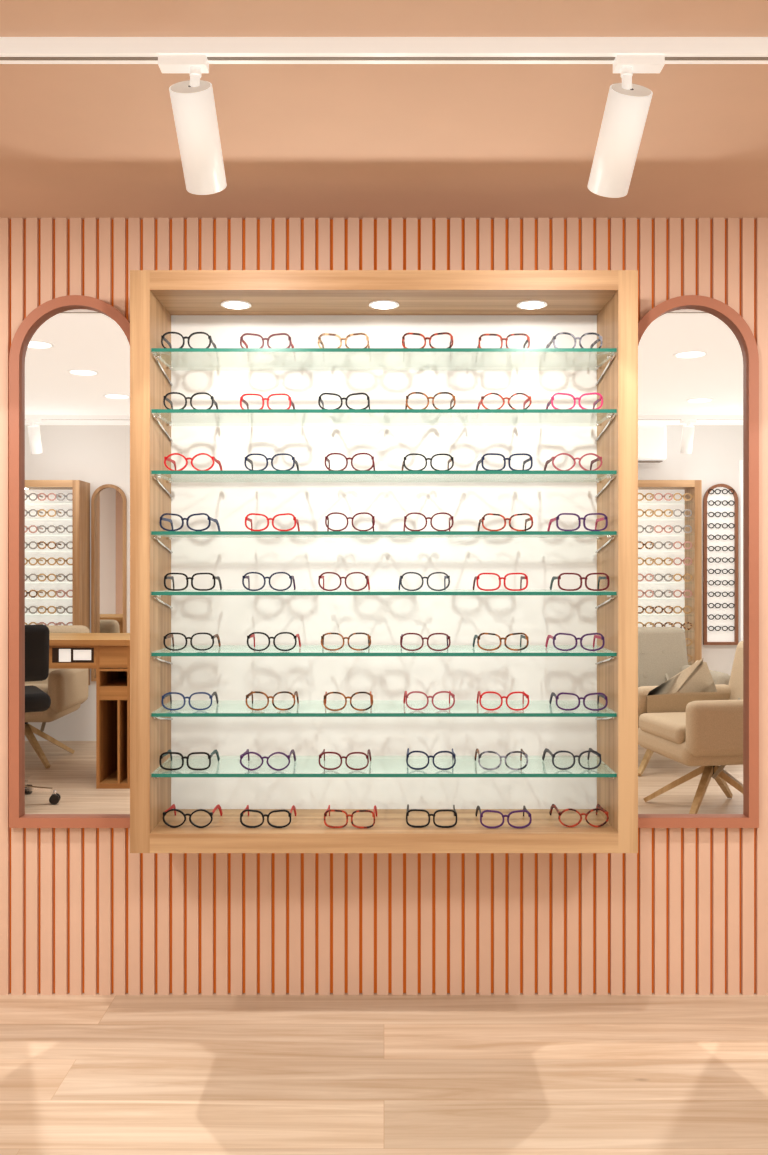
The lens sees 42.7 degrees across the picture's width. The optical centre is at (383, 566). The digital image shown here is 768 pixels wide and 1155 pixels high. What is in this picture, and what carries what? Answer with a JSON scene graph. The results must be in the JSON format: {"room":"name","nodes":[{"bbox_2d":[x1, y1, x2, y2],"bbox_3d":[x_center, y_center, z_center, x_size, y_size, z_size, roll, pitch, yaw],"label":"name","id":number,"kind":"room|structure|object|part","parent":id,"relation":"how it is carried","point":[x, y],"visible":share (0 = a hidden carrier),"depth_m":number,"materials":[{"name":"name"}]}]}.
{"room":"eyeglasses store","nodes":[
{"label":"eyeglasses store","id":0,"kind":"room"},
{"bbox_2d":[10,219,755,992],"bbox_3d":[0.000,0.120,3.105,6.400,2.364,0.200,0,0,0],"label":"wall","id":1,"kind":"structure","parent":0,"point":[156,220],"depth_m":3.00,"materials":[{"name":"paint"}]},
{"bbox_2d":[9,295,129,827],"bbox_3d":[-0.930,-0.017,2.976,0.401,1.607,0.026,0,0,0],"label":"mirror","id":2,"kind":"object","parent":1,"relation":"attached to","point":[69,358],"visible":0.84,"depth_m":2.99,"materials":[{"name":"mirror"}]},
{"bbox_2d":[130,270,637,852],"bbox_3d":[0.000,-0.015,2.845,1.395,1.601,0.289,0,0,0],"label":"case","id":3,"kind":"object","parent":1,"relation":"attached to","point":[385,306],"visible":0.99,"depth_m":2.97,"materials":[{"name":"brown wood"}]},
{"bbox_2d":[161,332,216,347],"bbox_3d":[-0.555,-0.631,2.821,0.140,0.054,0.144,0,0,-1],"label":"eyeglasses","id":4,"kind":"object","parent":3,"relation":"on","point":[166,333],"visible":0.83,"depth_m":2.75,"materials":[{"name":"black plastic"}]},
{"bbox_2d":[159,749,219,769],"bbox_3d":[-0.555,0.544,2.821,0.144,0.052,0.143,0,0,1],"label":"eyeglasses","id":5,"kind":"object","parent":3,"relation":"in","point":[169,751],"visible":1,"depth_m":2.75,"materials":[{"name":"black plastic"}]},
{"bbox_2d":[159,513,220,530],"bbox_3d":[-0.555,-0.125,2.826,0.144,0.052,0.143,0,0,2],"label":"eyeglasses","id":6,"kind":"object","parent":3,"relation":"in","point":[210,519],"visible":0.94,"depth_m":2.76,"materials":[{"name":"blue"}]},
{"bbox_2d":[161,692,218,710],"bbox_3d":[-0.555,0.377,2.827,0.141,0.052,0.144,0,0,-2],"label":"eyeglasses","id":7,"kind":"object","parent":3,"relation":"in","point":[168,693],"visible":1,"depth_m":2.76,"materials":[{"name":"blue plastic"}]},
{"bbox_2d":[163,392,217,408],"bbox_3d":[-0.551,-0.463,2.825,0.140,0.054,0.144,0,0,-2],"label":"eyeglasses","id":8,"kind":"object","parent":3,"relation":"in","point":[167,394],"visible":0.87,"depth_m":2.75,"materials":[{"name":"black plastic"}]},
{"bbox_2d":[163,632,220,650],"bbox_3d":[-0.551,0.210,2.832,0.141,0.052,0.144,0,0,-2],"label":"eyeglasses","id":9,"kind":"object","parent":3,"relation":"in","point":[168,635],"visible":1,"depth_m":2.76,"materials":[{"name":"black plastic"}]},
{"bbox_2d":[162,804,222,827],"bbox_3d":[-0.548,0.705,2.826,0.142,0.053,0.144,0,0,2],"label":"eyeglasses","id":10,"kind":"object","parent":3,"relation":"in","point":[218,806],"visible":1,"depth_m":2.76,"materials":[{"name":"black plastic"}]},
{"bbox_2d":[164,573,221,590],"bbox_3d":[-0.548,0.042,2.834,0.144,0.052,0.143,0,0,-2],"label":"eyeglasses","id":11,"kind":"object","parent":3,"relation":"in","point":[166,576],"visible":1,"depth_m":2.76,"materials":[{"name":"black plastic"}]},
{"bbox_2d":[164,453,221,469],"bbox_3d":[-0.545,-0.293,2.825,0.142,0.053,0.144,0,0,1],"label":"eyeglasses","id":12,"kind":"object","parent":3,"relation":"in","point":[167,458],"visible":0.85,"depth_m":2.75,"materials":[{"name":"red plastic"}]},
{"bbox_2d":[240,333,293,347],"bbox_3d":[-0.332,-0.630,2.827,0.144,0.052,0.143,0,0,1],"label":"eyeglasses","id":13,"kind":"object","parent":3,"relation":"on","point":[244,334],"visible":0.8,"depth_m":2.76,"materials":[{"name":"red"}]},
{"bbox_2d":[240,393,294,408],"bbox_3d":[-0.332,-0.462,2.832,0.144,0.052,0.143,0,0,1],"label":"eyeglasses","id":14,"kind":"object","parent":3,"relation":"in","point":[243,395],"visible":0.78,"depth_m":2.76,"materials":[{"name":"red plastic"}]},
{"bbox_2d":[240,749,295,770],"bbox_3d":[-0.331,0.543,2.818,0.142,0.053,0.144,0,0,2],"label":"eyeglasses","id":15,"kind":"object","parent":3,"relation":"in","point":[246,752],"visible":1,"depth_m":2.75,"materials":[{"name":"purple plastic"}]},
{"bbox_2d":[240,805,296,827],"bbox_3d":[-0.330,0.706,2.824,0.144,0.052,0.143,0,0,1],"label":"eyeglasses","id":16,"kind":"object","parent":3,"relation":"in","point":[247,806],"visible":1,"depth_m":2.75,"materials":[{"name":"black plastic"}]},
{"bbox_2d":[242,572,295,590],"bbox_3d":[-0.329,0.041,2.824,0.140,0.054,0.144,0,0,-1],"label":"eyeglasses","id":17,"kind":"object","parent":3,"relation":"in","point":[291,578],"visible":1,"depth_m":2.75,"materials":[{"name":"blue"}]},
{"bbox_2d":[244,453,298,469],"bbox_3d":[-0.320,-0.293,2.825,0.141,0.052,0.144,0,0,1],"label":"eyeglasses","id":18,"kind":"object","parent":3,"relation":"in","point":[247,456],"visible":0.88,"depth_m":2.75,"materials":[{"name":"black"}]},
{"bbox_2d":[245,513,299,530],"bbox_3d":[-0.319,-0.125,2.830,0.144,0.052,0.143,0,0,0],"label":"eyeglasses","id":19,"kind":"object","parent":3,"relation":"in","point":[275,516],"visible":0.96,"depth_m":2.76,"materials":[{"name":"red plastic"}]},
{"bbox_2d":[246,691,298,710],"bbox_3d":[-0.319,0.376,2.826,0.140,0.054,0.144,0,0,-1],"label":"eyeglasses","id":20,"kind":"object","parent":3,"relation":"in","point":[251,692],"visible":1,"depth_m":2.75,"materials":[{"name":"brown plastic"}]},
{"bbox_2d":[247,632,300,650],"bbox_3d":[-0.314,0.209,2.823,0.140,0.054,0.144,0,0,0],"label":"eyeglasses","id":21,"kind":"object","parent":3,"relation":"in","point":[251,635],"visible":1,"depth_m":2.75,"materials":[{"name":"black plastic"}]},
{"bbox_2d":[318,572,369,590],"bbox_3d":[-0.113,0.041,2.826,0.140,0.054,0.144,0,0,2],"label":"eyeglasses","id":22,"kind":"object","parent":3,"relation":"in","point":[338,575],"visible":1,"depth_m":2.75,"materials":[{"name":"red"}]},
{"bbox_2d":[318,393,369,408],"bbox_3d":[-0.111,-0.462,2.820,0.144,0.052,0.143,0,0,1],"label":"eyeglasses","id":23,"kind":"object","parent":3,"relation":"in","point":[322,394],"visible":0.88,"depth_m":2.75,"materials":[{"name":"black plastic"}]},
{"bbox_2d":[318,333,369,347],"bbox_3d":[-0.111,-0.630,2.826,0.144,0.052,0.143,0,0,2],"label":"eyeglasses","id":24,"kind":"object","parent":3,"relation":"on","point":[330,334],"visible":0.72,"depth_m":2.75,"materials":[{"name":"brown plastic"}]},
{"bbox_2d":[319,749,370,769],"bbox_3d":[-0.110,0.544,2.824,0.141,0.052,0.144,0,0,2],"label":"eyeglasses","id":25,"kind":"object","parent":3,"relation":"in","point":[368,755],"visible":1,"depth_m":2.75,"materials":[{"name":"red"}]},
{"bbox_2d":[321,632,370,650],"bbox_3d":[-0.110,0.210,2.832,0.141,0.052,0.143,0,0,-2],"label":"eyeglasses","id":26,"kind":"object","parent":3,"relation":"in","point":[323,635],"visible":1,"depth_m":2.76,"materials":[{"name":"brown plastic"}]},
{"bbox_2d":[323,691,372,710],"bbox_3d":[-0.102,0.376,2.819,0.140,0.054,0.144,0,0,-2],"label":"eyeglasses","id":27,"kind":"object","parent":3,"relation":"in","point":[326,693],"visible":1,"depth_m":2.75,"materials":[{"name":"brown plastic"}]},
{"bbox_2d":[324,453,374,469],"bbox_3d":[-0.096,-0.294,2.829,0.140,0.054,0.144,0,0,1],"label":"eyeglasses","id":28,"kind":"object","parent":3,"relation":"in","point":[370,455],"visible":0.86,"depth_m":2.76,"materials":[{"name":"red plastic"}]},
{"bbox_2d":[325,512,374,530],"bbox_3d":[-0.097,-0.126,2.823,0.140,0.054,0.144,0,0,-1],"label":"eyeglasses","id":29,"kind":"object","parent":3,"relation":"in","point":[326,517],"visible":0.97,"depth_m":2.75,"materials":[{"name":"red plastic"}]},
{"bbox_2d":[324,805,376,827],"bbox_3d":[-0.094,0.706,2.821,0.144,0.052,0.143,0,0,2],"label":"eyeglasses","id":30,"kind":"object","parent":3,"relation":"in","point":[375,807],"visible":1,"depth_m":2.75,"materials":[{"name":"red plastic"}]},
{"bbox_3d":[0.000,-0.012,2.842,1.284,1.184,0.260,0,0,0],"label":"display shelf glass","id":31,"kind":"part","parent":3,"relation":"part of","materials":[{"name":"teal"}]},
{"bbox_2d":[398,572,449,590],"bbox_3d":[0.113,0.041,2.819,0.140,0.054,0.144,0,0,-1],"label":"eyeglasses","id":32,"kind":"object","parent":3,"relation":"in","point":[446,576],"visible":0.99,"depth_m":2.75,"materials":[{"name":"grey plastic"}]},
{"bbox_2d":[400,633,450,650],"bbox_3d":[0.117,0.210,2.821,0.141,0.052,0.144,0,0,1],"label":"eyeglasses","id":33,"kind":"object","parent":3,"relation":"in","point":[402,635],"visible":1,"depth_m":2.75,"materials":[{"name":"red"}]},
{"bbox_2d":[402,332,452,347],"bbox_3d":[0.124,-0.630,2.819,0.144,0.052,0.143,0,0,2],"label":"eyeglasses","id":34,"kind":"object","parent":3,"relation":"on","point":[409,333],"visible":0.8,"depth_m":2.75,"materials":[{"name":"red plastic"}]},
{"bbox_2d":[402,453,453,469],"bbox_3d":[0.123,-0.293,2.827,0.141,0.052,0.144,0,0,-2],"label":"eyeglasses","id":35,"kind":"object","parent":3,"relation":"in","point":[450,456],"visible":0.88,"depth_m":2.76,"materials":[{"name":"black plastic"}]},
{"bbox_2d":[403,512,453,530],"bbox_3d":[0.126,-0.126,2.828,0.140,0.054,0.144,0,0,0],"label":"eyeglasses","id":36,"kind":"object","parent":3,"relation":"in","point":[424,516],"visible":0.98,"depth_m":2.76,"materials":[{"name":"red plastic"}]},
{"bbox_2d":[403,691,454,709],"bbox_3d":[0.128,0.376,2.832,0.140,0.054,0.144,0,0,-1],"label":"eyeglasses","id":37,"kind":"object","parent":3,"relation":"in","point":[406,695],"visible":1,"depth_m":2.76,"materials":[{"name":"red"}]},
{"bbox_2d":[405,392,455,408],"bbox_3d":[0.130,-0.463,2.821,0.140,0.054,0.144,0,0,0],"label":"eyeglasses","id":38,"kind":"object","parent":3,"relation":"in","point":[424,394],"visible":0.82,"depth_m":2.75,"materials":[{"name":"brown plastic"}]},
{"bbox_2d":[406,748,455,769],"bbox_3d":[0.134,0.543,2.828,0.140,0.054,0.144,0,0,2],"label":"eyeglasses","id":39,"kind":"object","parent":3,"relation":"in","point":[408,752],"visible":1,"depth_m":2.76,"materials":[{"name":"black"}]},
{"bbox_2d":[406,804,456,827],"bbox_3d":[0.136,0.706,2.827,0.144,0.052,0.144,0,0,2],"label":"eyeglasses","id":40,"kind":"object","parent":3,"relation":"in","point":[408,810],"visible":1,"depth_m":2.76,"materials":[{"name":"black plastic"}]},
{"bbox_2d":[473,573,527,590],"bbox_3d":[0.332,0.042,2.822,0.144,0.052,0.143,0,0,1],"label":"eyeglasses","id":41,"kind":"object","parent":3,"relation":"in","point":[476,578],"visible":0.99,"depth_m":2.75,"materials":[{"name":"red plastic"}]},
{"bbox_2d":[473,633,528,650],"bbox_3d":[0.333,0.210,2.826,0.144,0.052,0.143,0,0,0],"label":"eyeglasses","id":42,"kind":"object","parent":3,"relation":"in","point":[523,634],"visible":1,"depth_m":2.75,"materials":[{"name":"brown plastic"}]},
{"bbox_2d":[474,749,527,769],"bbox_3d":[0.335,0.543,2.824,0.140,0.054,0.144,0,0,1],"label":"eyeglasses","id":43,"kind":"object","parent":3,"relation":"in","point":[521,752],"visible":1,"depth_m":2.75,"materials":[{"name":"black plastic"}]},
{"bbox_2d":[476,691,528,710],"bbox_3d":[0.339,0.376,2.825,0.140,0.054,0.144,0,0,2],"label":"eyeglasses","id":44,"kind":"object","parent":3,"relation":"in","point":[479,695],"visible":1,"depth_m":2.75,"materials":[{"name":"red plastic"}]},
{"bbox_2d":[475,806,531,827],"bbox_3d":[0.340,0.706,2.819,0.144,0.052,0.143,0,0,0],"label":"eyeglasses","id":45,"kind":"object","parent":3,"relation":"in","point":[478,807],"visible":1,"depth_m":2.75,"materials":[{"name":"purple plastic"}]},
{"bbox_2d":[477,333,529,347],"bbox_3d":[0.340,-0.630,2.831,0.144,0.052,0.143,0,0,2],"label":"eyeglasses","id":46,"kind":"object","parent":3,"relation":"on","point":[514,334],"visible":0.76,"depth_m":2.76,"materials":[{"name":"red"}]},
{"bbox_2d":[476,453,532,469],"bbox_3d":[0.342,-0.293,2.823,0.144,0.052,0.144,0,0,-2],"label":"eyeglasses","id":47,"kind":"object","parent":3,"relation":"in","point":[484,455],"visible":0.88,"depth_m":2.75,"materials":[{"name":"blue"}]},
{"bbox_2d":[477,393,531,408],"bbox_3d":[0.342,-0.462,2.824,0.142,0.053,0.144,0,0,0],"label":"eyeglasses","id":48,"kind":"object","parent":3,"relation":"in","point":[497,394],"visible":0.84,"depth_m":2.75,"materials":[{"name":"red"}]},
{"bbox_2d":[477,513,532,530],"bbox_3d":[0.347,-0.125,2.833,0.144,0.052,0.143,0,0,0],"label":"eyeglasses","id":49,"kind":"object","parent":3,"relation":"in","point":[502,516],"visible":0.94,"depth_m":2.76,"materials":[{"name":"brown plastic"}]},
{"bbox_2d":[542,748,600,769],"bbox_3d":[0.539,0.543,2.832,0.140,0.054,0.144,0,0,-2],"label":"eyeglasses","id":50,"kind":"object","parent":3,"relation":"in","point":[546,749],"visible":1,"depth_m":2.76,"materials":[{"name":"grey plastic"}]},
{"bbox_2d":[544,453,601,469],"bbox_3d":[0.540,-0.293,2.825,0.142,0.053,0.144,0,0,-1],"label":"eyeglasses","id":51,"kind":"object","parent":3,"relation":"in","point":[552,459],"visible":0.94,"depth_m":2.75,"materials":[{"name":"red plastic"}]},
{"bbox_2d":[546,392,602,408],"bbox_3d":[0.542,-0.462,2.819,0.144,0.052,0.143,0,0,1],"label":"eyeglasses","id":52,"kind":"object","parent":3,"relation":"in","point":[568,394],"visible":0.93,"depth_m":2.75,"materials":[{"name":"pink"}]},
{"bbox_2d":[546,332,602,347],"bbox_3d":[0.541,-0.631,2.828,0.140,0.054,0.144,0,0,-2],"label":"eyeglasses","id":53,"kind":"object","parent":3,"relation":"on","point":[567,333],"visible":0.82,"depth_m":2.76,"materials":[{"name":"black plastic"}]},
{"bbox_2d":[545,633,604,650],"bbox_3d":[0.545,0.210,2.818,0.144,0.052,0.143,0,0,0],"label":"eyeglasses","id":54,"kind":"object","parent":3,"relation":"in","point":[601,636],"visible":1,"depth_m":2.75,"materials":[{"name":"purple plastic"}]},
{"bbox_2d":[547,513,607,530],"bbox_3d":[0.552,-0.125,2.819,0.144,0.052,0.144,0,0,-1],"label":"eyeglasses","id":55,"kind":"object","parent":3,"relation":"in","point":[556,519],"visible":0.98,"depth_m":2.75,"materials":[{"name":"purple plastic"}]},
{"bbox_2d":[549,692,607,710],"bbox_3d":[0.555,0.377,2.819,0.144,0.052,0.143,0,0,2],"label":"eyeglasses","id":56,"kind":"object","parent":3,"relation":"in","point":[600,694],"visible":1,"depth_m":2.75,"materials":[{"name":"purple plastic"}]},
{"bbox_2d":[549,804,608,826],"bbox_3d":[0.559,0.705,2.832,0.142,0.053,0.144,0,0,-1],"label":"eyeglasses","id":57,"kind":"object","parent":3,"relation":"in","point":[598,807],"visible":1,"depth_m":2.76,"materials":[{"name":"brown plastic"}]},
{"bbox_2d":[550,573,608,590],"bbox_3d":[0.559,0.042,2.820,0.144,0.052,0.143,0,0,0],"label":"eyeglasses","id":58,"kind":"object","parent":3,"relation":"in","point":[561,574],"visible":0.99,"depth_m":2.75,"materials":[{"name":"red"}]},
{"bbox_2d":[0,218,767,994],"bbox_3d":[0.000,0.120,2.997,6.400,2.364,0.015,0,0,0],"label":"wall front slats","id":59,"kind":"object","parent":1,"relation":"attached to","point":[17,224],"depth_m":2.99,"materials":[{"name":"pink wood"}]},
{"bbox_2d":[638,295,758,827],"bbox_3d":[0.930,-0.017,2.976,0.401,1.607,0.026,0,0,0],"label":"mirror","id":60,"kind":"object","parent":1,"relation":"attached to","point":[698,358],"visible":0.82,"depth_m":2.99,"materials":[{"name":"mirror"}]},
{"bbox_2d":[0,0,767,218],"bbox_3d":[0.000,-1.087,2.493,6.400,0.050,1.425,0,0,0],"label":"ceiling","id":61,"kind":"structure","parent":0,"point":[97,141],"depth_m":2.34,"materials":[{"name":"pink paint"}]},
{"bbox_2d":[0,993,767,1154],"bbox_3d":[0.000,1.327,0.910,6.400,0.050,4.590,0,0,0],"label":"floor","id":62,"kind":"structure","parent":0,"point":[82,1074],"depth_m":2.54,"materials":[{"name":"brown wood"}]},
{"bbox_3d":[0.000,-1.087,0.322,6.400,0.050,3.415,0,0,0],"label":"ceiling","id":63,"kind":"structure","parent":0,"visible":0},
{"bbox_2d":[0,37,767,63],"bbox_3d":[0.000,-1.046,1.992,6.360,0.033,0.043,0,0,0],"label":"track rail","id":64,"kind":"object","parent":63,"relation":"attached to","point":[13,50],"visible":1,"depth_m":1.97,"materials":[{"name":"white metal"}]},
{"bbox_2d":[158,54,226,194],"bbox_3d":[-0.398,-0.914,2.072,0.111,0.231,0.203,0,0,0],"label":"track spotlight","id":65,"kind":"object","parent":64,"relation":"attached to","point":[192,100],"visible":1,"depth_m":2.02,"materials":[{"name":"white paint"}]},
{"bbox_2d":[588,54,664,197],"bbox_3d":[0.504,-0.911,2.071,0.104,0.238,0.207,0,0,-7],"label":"track spotlight","id":66,"kind":"object","parent":64,"relation":"attached to","point":[627,106],"visible":1,"depth_m":2.02,"materials":[{"name":"white paint"}]}
]}

